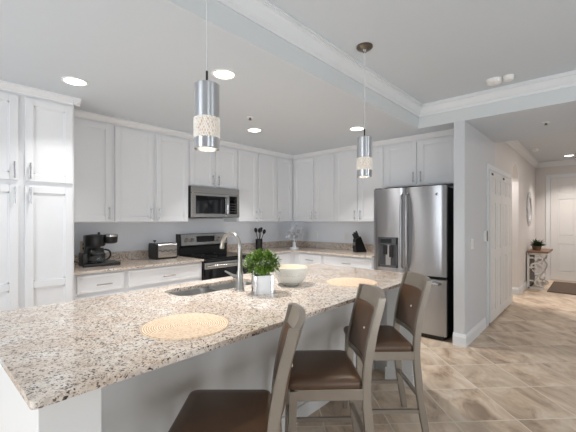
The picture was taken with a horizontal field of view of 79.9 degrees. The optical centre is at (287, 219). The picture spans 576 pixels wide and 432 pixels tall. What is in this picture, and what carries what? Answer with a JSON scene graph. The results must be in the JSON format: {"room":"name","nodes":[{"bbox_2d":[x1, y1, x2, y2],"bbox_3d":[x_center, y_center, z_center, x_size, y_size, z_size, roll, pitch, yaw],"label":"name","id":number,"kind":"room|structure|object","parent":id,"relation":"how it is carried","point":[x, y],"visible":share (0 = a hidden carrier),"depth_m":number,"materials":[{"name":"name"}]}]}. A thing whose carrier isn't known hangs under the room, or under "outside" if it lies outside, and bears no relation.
{"room":"kitchen","nodes":[
{"label":"kitchen","id":0,"kind":"room"},
{"bbox_2d":[74,218,290,255],"bbox_3d":[-2.494,0.151,3.538,0.100,2.478,7.725,0,0,42],"label":"wall","id":1,"kind":"structure","parent":0,"point":[132,236],"depth_m":4.48,"materials":[{"name":"paint"}]},
{"bbox_2d":[80,241,83,251],"bbox_3d":[-2.228,0.290,3.752,0.008,0.118,0.075,0,0,42],"label":"wall outlet","id":2,"kind":"object","parent":1,"relation":"attached to","point":[81,242],"visible":0.47,"depth_m":3.73,"materials":[{"name":"white plastic"}]},
{"bbox_2d":[74,116,111,222],"bbox_3d":[-2.130,-0.500,3.592,0.363,1.060,0.466,0,0,42],"label":"upper cabinet","id":3,"kind":"object","parent":1,"relation":"attached to","point":[92,138],"visible":0.59,"depth_m":3.53,"materials":[{"name":"paint"}]},
{"bbox_2d":[74,250,148,263],"bbox_3d":[-1.951,0.425,4.048,0.020,0.101,1.382,0,0,42],"label":"backsplash","id":4,"kind":"structure","parent":1,"relation":"attached to","point":[140,254],"depth_m":4.07,"materials":[{"name":"stone"}]},
{"bbox_2d":[112,124,187,222],"bbox_3d":[-1.667,-0.500,4.107,0.363,1.060,0.918,0,0,42],"label":"upper cabinet","id":5,"kind":"object","parent":1,"relation":"attached to","point":[150,169],"visible":0.96,"depth_m":3.96,"materials":[{"name":"paint"}]},
{"bbox_2d":[74,109,453,159],"bbox_3d":[-0.084,-1.058,3.732,2.607,0.060,3.397,0,0,42],"label":"trim","id":6,"kind":"structure","parent":5,"relation":"attached to","point":[77,113],"depth_m":4.35,"materials":[{"name":"paint"}]},
{"bbox_2d":[188,139,236,189],"bbox_3d":[-1.095,-0.733,4.743,0.363,0.595,0.792,0,0,42],"label":"upper cabinet","id":7,"kind":"object","parent":1,"relation":"attached to","point":[217,169],"visible":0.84,"depth_m":4.63,"materials":[{"name":"paint"}]},
{"bbox_2d":[188,186,238,218],"bbox_3d":[-1.070,-0.224,4.721,0.427,0.412,0.784,0,0,42],"label":"microwave","id":8,"kind":"object","parent":7,"relation":"attached to","point":[203,202],"visible":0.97,"depth_m":4.57,"materials":[{"name":"silver metal"}]},
{"bbox_2d":[224,149,275,221],"bbox_3d":[-0.557,-0.500,5.341,0.363,1.060,0.818,0,0,42],"label":"upper cabinet","id":9,"kind":"object","parent":1,"relation":"attached to","point":[256,172],"visible":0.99,"depth_m":5.21,"materials":[{"name":"paint"}]},
{"bbox_2d":[276,156,292,221],"bbox_3d":[-0.045,-0.500,5.910,0.363,1.060,0.713,0,0,42],"label":"upper cabinet","id":10,"kind":"object","parent":1,"relation":"attached to","point":[284,166],"visible":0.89,"depth_m":5.70,"materials":[{"name":"paint"}]},
{"bbox_2d":[0,0,575,161],"bbox_3d":[2.030,-1.264,2.982,7.570,0.352,12.950,0,0,42],"label":"ceiling","id":11,"kind":"structure","parent":0,"point":[141,61],"depth_m":2.61,"materials":[{"name":"paint"}]},
{"bbox_2d":[61,76,88,86],"bbox_3d":[-1.674,-1.085,2.700,0.186,0.006,0.186,0,0,42],"label":"recessed light","id":12,"kind":"object","parent":11,"relation":"in","point":[74,81],"visible":1,"depth_m":2.69,"materials":[{"name":"white plastic"}]},
{"bbox_2d":[193,0,219,151],"bbox_3d":[-0.382,-0.836,1.617,0.124,1.009,0.124,0,0,42],"label":"pendant lamp","id":13,"kind":"object","parent":11,"relation":"hanging from","point":[206,127],"visible":1,"depth_m":1.57,"materials":[{"name":"silver metal"}]},
{"bbox_2d":[198,116,216,136],"bbox_3d":[-0.382,-0.486,1.617,0.093,0.268,0.093,0,0,42],"label":"diffuser","id":14,"kind":"object","parent":13,"relation":"attached to","point":[207,125],"depth_m":1.57,"materials":[{"name":"white glass"}]},
{"bbox_2d":[211,69,236,79],"bbox_3d":[-0.478,-1.085,2.568,0.186,0.006,0.186,0,0,42],"label":"recessed light","id":15,"kind":"object","parent":11,"relation":"in","point":[223,74],"visible":1,"depth_m":2.56,"materials":[{"name":"white plastic"}]},
{"bbox_2d":[247,128,261,131],"bbox_3d":[-0.408,-1.085,4.167,0.186,0.006,0.186,0,0,42],"label":"recessed light","id":16,"kind":"object","parent":11,"relation":"in","point":[249,129],"visible":1,"depth_m":4.17,"materials":[{"name":"white plastic"}]},
{"bbox_2d":[349,127,363,130],"bbox_3d":[0.824,-1.085,4.101,0.186,0.006,0.186,0,0,42],"label":"recessed light","id":17,"kind":"object","parent":11,"relation":"in","point":[351,128],"visible":0.94,"depth_m":4.08,"materials":[{"name":"white plastic"}]},
{"bbox_2d":[356,42,372,177],"bbox_3d":[0.591,-0.836,2.653,0.124,1.009,0.124,0,0,42],"label":"pendant lamp","id":18,"kind":"object","parent":11,"relation":"hanging from","point":[364,160],"visible":1,"depth_m":2.61,"materials":[{"name":"silver metal"}]},
{"bbox_2d":[358,157,370,169],"bbox_3d":[0.591,-0.486,2.653,0.093,0.268,0.093,0,0,42],"label":"diffuser","id":19,"kind":"object","parent":18,"relation":"attached to","point":[364,163],"depth_m":2.60,"materials":[{"name":"white glass"}]},
{"bbox_2d":[167,0,575,128],"bbox_3d":[0.322,-1.214,0.645,2.985,0.252,6.990,0,0,42],"label":"beam","id":20,"kind":"structure","parent":11,"relation":"attached to","point":[219,15],"depth_m":2.84,"materials":[{"name":"paint"}]},
{"bbox_2d":[215,0,575,116],"bbox_3d":[1.032,-1.282,-0.060,4.785,0.115,6.890,0,0,42],"label":"trim","id":21,"kind":"structure","parent":20,"relation":"attached to","point":[263,13],"depth_m":3.04,"materials":[{"name":"paint"}]},
{"bbox_2d":[486,77,502,85],"bbox_3d":[1.972,-1.319,3.284,0.136,0.042,0.136,0,0,42],"label":"smoke detector","id":22,"kind":"object","parent":11,"relation":"attached to","point":[493,81],"visible":1,"depth_m":3.25,"materials":[{"name":"white plastic"}]},
{"bbox_2d":[503,74,514,81],"bbox_3d":[2.056,-1.319,3.201,0.092,0.042,0.092,0,0,42],"label":"smoke detector","id":23,"kind":"object","parent":11,"relation":"attached to","point":[509,77],"visible":1,"depth_m":3.17,"materials":[{"name":"white plastic"}]},
{"bbox_2d":[291,186,453,244],"bbox_3d":[1.204,0.151,5.339,2.990,2.478,0.100,0,0,42],"label":"wall","id":24,"kind":"structure","parent":0,"point":[334,232],"depth_m":5.65,"materials":[{"name":"paint"}]},
{"bbox_2d":[227,240,373,250],"bbox_3d":[0.283,0.425,5.061,1.988,0.101,1.541,0,0,42],"label":"backsplash","id":25,"kind":"structure","parent":24,"relation":"attached to","point":[245,246],"depth_m":5.71,"materials":[{"name":"stone"}]},
{"bbox_2d":[293,153,334,221],"bbox_3d":[0.490,-0.500,5.667,0.866,1.060,0.362,0,0,42],"label":"upper cabinet","id":26,"kind":"object","parent":24,"relation":"attached to","point":[313,177],"visible":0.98,"depth_m":5.55,"materials":[{"name":"paint"}]},
{"bbox_2d":[345,232,348,239],"bbox_3d":[0.941,0.260,5.503,0.075,0.118,0.008,0,0,42],"label":"wall outlet","id":27,"kind":"object","parent":24,"relation":"attached to","point":[346,233],"visible":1,"depth_m":5.50,"materials":[{"name":"white plastic"}]},
{"bbox_2d":[335,145,388,221],"bbox_3d":[1.115,-0.500,5.105,0.814,1.060,0.362,0,0,42],"label":"upper cabinet","id":28,"kind":"object","parent":24,"relation":"attached to","point":[354,196],"visible":0.79,"depth_m":5.02,"materials":[{"name":"paint"}]},
{"bbox_2d":[385,135,453,187],"bbox_3d":[1.762,-0.735,4.522,0.928,0.590,0.362,0,0,42],"label":"upper cabinet","id":29,"kind":"object","parent":24,"relation":"attached to","point":[430,161],"visible":0.89,"depth_m":4.39,"materials":[{"name":"paint"}]},
{"bbox_2d":[296,279,575,431],"bbox_3d":[2.030,1.440,2.982,7.570,0.100,12.950,0,0,42],"label":"floor","id":30,"kind":"structure","parent":0,"point":[518,374],"depth_m":2.95,"materials":[{"name":"tile"}]},
{"bbox_2d":[0,90,73,311],"bbox_3d":[-2.419,0.180,3.001,0.723,2.420,0.797,0,0,42],"label":"pantry cabinet","id":31,"kind":"object","parent":30,"relation":"on","point":[37,134],"visible":0.77,"depth_m":2.86,"materials":[{"name":"paint"}]},
{"bbox_2d":[0,80,80,106],"bbox_3d":[-2.302,-1.058,2.914,0.420,0.060,0.855,0,0,42],"label":"trim","id":32,"kind":"structure","parent":31,"relation":"attached to","point":[4,85],"depth_m":2.87,"materials":[{"name":"paint"}]},
{"bbox_2d":[74,270,124,299],"bbox_3d":[-2.015,0.945,3.496,0.663,0.891,0.476,0,0,42],"label":"drawer","id":33,"kind":"object","parent":30,"relation":"on","point":[89,285],"visible":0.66,"depth_m":3.29,"materials":[{"name":"paint"}]},
{"bbox_2d":[125,261,201,291],"bbox_3d":[-1.553,0.945,4.009,0.663,0.891,0.905,0,0,42],"label":"base cabinet","id":34,"kind":"object","parent":30,"relation":"on","point":[136,279],"visible":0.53,"depth_m":3.77,"materials":[{"name":"paint"}]},
{"bbox_2d":[74,250,203,274],"bbox_3d":[-1.716,0.436,3.837,0.653,0.123,1.382,0,0,42],"label":"countertop","id":35,"kind":"structure","parent":34,"relation":"on","point":[140,258],"depth_m":3.91,"materials":[{"name":"stone"}]},
{"bbox_2d":[74,232,120,267],"bbox_3d":[-2.030,0.303,3.626,0.403,0.345,0.334,0,0,-42],"label":"coffee maker","id":36,"kind":"object","parent":35,"relation":"on","point":[93,255],"visible":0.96,"depth_m":3.52,"materials":[{"name":"black plastic"}]},
{"bbox_2d":[148,240,177,259],"bbox_3d":[-1.541,0.361,4.246,0.188,0.230,0.288,0,0,42],"label":"toaster","id":37,"kind":"object","parent":35,"relation":"on","point":[156,251],"visible":1,"depth_m":4.17,"materials":[{"name":"silver metal"}]},
{"bbox_2d":[0,286,421,431],"bbox_3d":[-0.172,0.945,2.305,1.102,0.891,2.741,0,0,42],"label":"kitchen island","id":38,"kind":"object","parent":30,"relation":"on","point":[151,401],"visible":0.27,"depth_m":1.69,"materials":[{"name":"paint"}]},
{"bbox_2d":[0,263,402,409],"bbox_3d":[-0.189,0.487,2.328,1.206,0.022,2.774,0,0,42],"label":"island countertop","id":39,"kind":"structure","parent":38,"relation":"on","point":[53,353],"depth_m":1.53,"materials":[{"name":"stone"}]},
{"bbox_2d":[140,313,228,340],"bbox_3d":[-0.457,0.473,1.544,0.380,0.006,0.380,0,0,42],"label":"placemat","id":40,"kind":"object","parent":39,"relation":"on","point":[189,326],"visible":1,"depth_m":1.51,"materials":[{"name":"wicker"}]},
{"bbox_2d":[169,281,250,295],"bbox_3d":[-0.516,0.594,2.461,0.290,0.192,0.712,0,0,42],"label":"sink","id":41,"kind":"object","parent":39,"relation":"in","point":[190,292],"visible":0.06,"depth_m":2.49,"materials":[{"name":"silver metal"}]},
{"bbox_2d":[169,288,213,295],"bbox_3d":[-0.646,0.594,2.316,0.290,0.192,0.323,0,0,42],"label":"basin","id":42,"kind":"object","parent":41,"relation":"in","point":[190,292],"depth_m":2.46,"materials":[{"name":"silver metal"}]},
{"bbox_2d":[208,281,250,290],"bbox_3d":[-0.402,0.594,2.587,0.290,0.192,0.373,0,0,42],"label":"basin","id":43,"kind":"object","parent":41,"relation":"in","point":[224,286],"depth_m":2.70,"materials":[{"name":"silver metal"}]},
{"bbox_2d":[220,232,244,290],"bbox_3d":[-0.394,0.280,2.391,0.246,0.392,0.062,0,0,42],"label":"faucet","id":44,"kind":"object","parent":39,"relation":"on","point":[239,276],"visible":0.98,"depth_m":2.32,"materials":[{"name":"silver metal"}]},
{"bbox_2d":[241,248,281,294],"bbox_3d":[-0.175,0.330,2.248,0.261,0.293,0.257,0,0,-35],"label":"potted plant","id":45,"kind":"object","parent":39,"relation":"on","point":[262,281],"visible":1,"depth_m":2.20,"materials":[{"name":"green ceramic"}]},
{"bbox_2d":[274,264,307,285],"bbox_3d":[0.018,0.409,2.530,0.254,0.133,0.254,0,0,42],"label":"bowl","id":46,"kind":"object","parent":39,"relation":"on","point":[289,274],"visible":0.93,"depth_m":2.44,"materials":[{"name":"beige ceramic"}]},
{"bbox_2d":[327,278,376,286],"bbox_3d":[0.485,0.473,2.615,0.380,0.006,0.380,0,0,42],"label":"placemat","id":47,"kind":"object","parent":39,"relation":"on","point":[344,282],"visible":0.94,"depth_m":2.58,"materials":[{"name":"wicker"}]},
{"bbox_2d":[176,232,252,280],"bbox_3d":[-0.965,0.780,4.620,0.718,1.180,0.780,0,0,42],"label":"range","id":48,"kind":"object","parent":30,"relation":"on","point":[206,246],"visible":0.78,"depth_m":4.56,"materials":[{"name":"black metal"}]},
{"bbox_2d":[179,251,250,259],"bbox_3d":[-0.958,0.477,4.614,0.585,0.020,0.776,0,0,42],"label":"cooktop","id":49,"kind":"object","parent":48,"relation":"in","point":[206,255],"depth_m":4.53,"materials":[{"name":"black glass"}]},
{"bbox_2d":[168,303,305,431],"bbox_3d":[-0.189,0.882,1.392,0.522,1.015,0.435,0,0,0],"label":"bar stool","id":50,"kind":"object","parent":30,"relation":"on","point":[261,410],"visible":1,"depth_m":1.35,"materials":[{"name":"brown leather"}]},
{"bbox_2d":[168,389,270,431],"bbox_3d":[-0.263,0.800,1.392,0.375,0.050,0.410,0,0,0],"label":"seat cushion","id":51,"kind":"object","parent":50,"relation":"on","point":[202,410],"depth_m":1.39,"materials":[{"name":"brown leather"}]},
{"bbox_2d":[253,252,293,271],"bbox_3d":[-0.205,0.945,5.508,0.663,0.891,1.526,0,0,42],"label":"base cabinet","id":52,"kind":"object","parent":30,"relation":"on","point":[286,258],"visible":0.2,"depth_m":5.26,"materials":[{"name":"paint"}]},
{"bbox_2d":[227,240,373,257],"bbox_3d":[0.283,0.436,5.061,1.988,0.123,1.541,0,0,42],"label":"countertop","id":53,"kind":"structure","parent":52,"relation":"on","point":[343,249],"depth_m":5.51,"materials":[{"name":"stone"}]},
{"bbox_2d":[256,239,262,249],"bbox_3d":[-0.466,0.392,5.530,0.112,0.168,0.112,0,0,42],"label":"utensil crock","id":54,"kind":"object","parent":53,"relation":"on","point":[258,241],"visible":0.8,"depth_m":5.48,"materials":[{"name":"black metal"}]},
{"bbox_2d":[286,223,302,248],"bbox_3d":[0.107,0.265,5.635,0.301,0.423,0.334,0,0,42],"label":"tree ornament","id":55,"kind":"object","parent":53,"relation":"on","point":[296,235],"visible":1,"depth_m":5.63,"materials":[{"name":"white ceramic"}]},
{"bbox_2d":[353,236,366,252],"bbox_3d":[1.054,0.359,5.064,0.182,0.233,0.100,0,0,-16],"label":"knife block","id":56,"kind":"object","parent":53,"relation":"on","point":[358,245],"visible":0.96,"depth_m":5.01,"materials":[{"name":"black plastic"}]},
{"bbox_2d":[294,252,322,264],"bbox_3d":[0.497,0.945,5.448,0.568,0.891,0.678,0,0,42],"label":"base cabinet","id":57,"kind":"object","parent":30,"relation":"on","point":[300,258],"visible":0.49,"depth_m":5.23,"materials":[{"name":"paint"}]},
{"bbox_2d":[285,283,385,431],"bbox_3d":[0.244,0.882,1.872,0.522,1.015,0.435,0,0,-2],"label":"bar stool","id":58,"kind":"object","parent":30,"relation":"on","point":[316,375],"visible":0.98,"depth_m":1.74,"materials":[{"name":"grey wood"}]},
{"bbox_2d":[288,350,361,389],"bbox_3d":[0.171,0.800,1.869,0.375,0.050,0.410,0,0,-2],"label":"seat cushion","id":59,"kind":"object","parent":58,"relation":"on","point":[311,369],"depth_m":1.76,"materials":[{"name":"brown leather"}]},
{"bbox_2d":[323,254,373,269],"bbox_3d":[1.009,0.945,4.987,0.810,0.891,0.678,0,0,42],"label":"base cabinet","id":60,"kind":"object","parent":30,"relation":"on","point":[338,260],"visible":0.18,"depth_m":4.73,"materials":[{"name":"paint"}]},
{"bbox_2d":[343,272,431,431],"bbox_3d":[0.671,0.882,2.350,0.522,1.015,0.435,0,0,-1],"label":"bar stool","id":61,"kind":"object","parent":30,"relation":"on","point":[414,289],"visible":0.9,"depth_m":2.18,"materials":[{"name":"grey wood"}]},
{"bbox_2d":[344,325,411,351],"bbox_3d":[0.598,0.800,2.349,0.375,0.050,0.410,0,0,-1],"label":"seat cushion","id":62,"kind":"object","parent":61,"relation":"on","point":[389,339],"depth_m":2.21,"materials":[{"name":"brown leather"}]},
{"bbox_2d":[374,184,453,340],"bbox_3d":[1.634,0.491,4.392,0.908,1.797,0.704,0,0,42],"label":"refrigerator","id":63,"kind":"object","parent":30,"relation":"on","point":[414,226],"visible":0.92,"depth_m":4.07,"materials":[{"name":"silver metal"}]},
{"bbox_2d":[527,248,552,289],"bbox_3d":[5.292,1.010,7.210,0.350,0.760,0.960,0,0,42],"label":"console table","id":64,"kind":"object","parent":30,"relation":"on","point":[531,258],"visible":0.98,"depth_m":6.99,"materials":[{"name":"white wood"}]},
{"bbox_2d":[530,239,546,249],"bbox_3d":[5.161,0.497,7.104,0.361,0.265,0.368,0,0,-29],"label":"potted succulent","id":65,"kind":"object","parent":64,"relation":"on","point":[536,245],"visible":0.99,"depth_m":7.07,"materials":[{"name":"green plant"}]},
{"bbox_2d":[547,281,575,294],"bbox_3d":[5.878,1.383,6.812,1.070,0.014,1.450,0,0,42],"label":"doormat","id":66,"kind":"object","parent":30,"relation":"on","point":[556,287],"visible":1,"depth_m":6.88,"materials":[{"name":"brown fabric"}]},
{"bbox_2d":[454,120,494,334],"bbox_3d":[2.383,0.151,4.343,0.113,2.478,1.474,0,0,42],"label":"wall column","id":67,"kind":"structure","parent":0,"point":[473,149],"depth_m":3.87,"materials":[{"name":"paint"}]},
{"bbox_2d":[453,317,485,347],"bbox_3d":[2.194,1.323,4.126,0.135,0.135,0.930,0,0,42],"label":"baseboard","id":68,"kind":"structure","parent":67,"relation":"attached to","point":[462,340],"depth_m":3.84,"materials":[{"name":"paint"}]},
{"bbox_2d":[470,239,473,249],"bbox_3d":[2.119,0.280,3.958,0.010,0.118,0.120,0,0,42],"label":"light switch","id":69,"kind":"object","parent":67,"relation":"attached to","point":[471,240],"visible":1,"depth_m":3.94,"materials":[{"name":"white plastic"}]},
{"bbox_2d":[483,231,487,241],"bbox_3d":[2.537,0.210,4.410,0.026,0.140,0.130,0,0,42],"label":"light switch","id":70,"kind":"object","parent":67,"relation":"attached to","point":[485,233],"visible":1,"depth_m":4.37,"materials":[{"name":"white plastic"}]},
{"bbox_2d":[495,142,535,293],"bbox_3d":[3.852,0.025,5.977,0.105,2.730,5.860,0,0,42],"label":"wall","id":71,"kind":"structure","parent":0,"point":[523,174],"depth_m":6.44,"materials":[{"name":"paint"}]},
{"bbox_2d":[486,163,510,326],"bbox_3d":[3.137,0.325,5.067,0.044,2.130,1.610,0,0,42],"label":"door","id":72,"kind":"structure","parent":71,"relation":"in","point":[498,182],"depth_m":4.84,"materials":[{"name":"paint"}]},
{"bbox_2d":[511,273,535,302],"bbox_3d":[4.732,1.323,6.954,0.136,0.135,3.230,0,0,42],"label":"baseboard","id":73,"kind":"structure","parent":71,"relation":"attached to","point":[516,291],"depth_m":6.40,"materials":[{"name":"paint"}]},
{"bbox_2d":[526,192,531,225],"bbox_3d":[5.114,-0.230,7.277,0.041,0.731,0.699,0,0,42],"label":"wall mirror","id":74,"kind":"object","parent":71,"relation":"attached to","point":[529,198],"visible":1,"depth_m":7.25,"materials":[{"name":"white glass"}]},
{"bbox_2d":[505,140,575,167],"bbox_3d":[5.271,-1.282,5.696,2.380,0.115,4.380,0,0,42],"label":"trim","id":75,"kind":"structure","parent":71,"relation":"attached to","point":[516,145],"depth_m":7.43,"materials":[{"name":"paint"}]},
{"bbox_2d":[532,246,541,249],"bbox_3d":[5.153,0.585,7.120,0.170,0.090,0.170,0,0,42],"label":"pot","id":76,"kind":"object","parent":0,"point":[533,247],"depth_m":7.06,"materials":[{"name":"brown ceramic"}]},
{"bbox_2d":[536,165,575,281],"bbox_3d":[6.315,0.025,7.769,3.800,2.730,0.100,0,0,42],"label":"wall","id":77,"kind":"structure","parent":0,"point":[541,173],"depth_m":8.02,"materials":[{"name":"paint"}]},
{"bbox_2d":[546,173,575,281],"bbox_3d":[6.423,0.175,7.590,1.170,2.430,0.020,0,0,42],"label":"door","id":78,"kind":"structure","parent":77,"relation":"in","point":[563,190],"depth_m":7.79,"materials":[{"name":"paint"}]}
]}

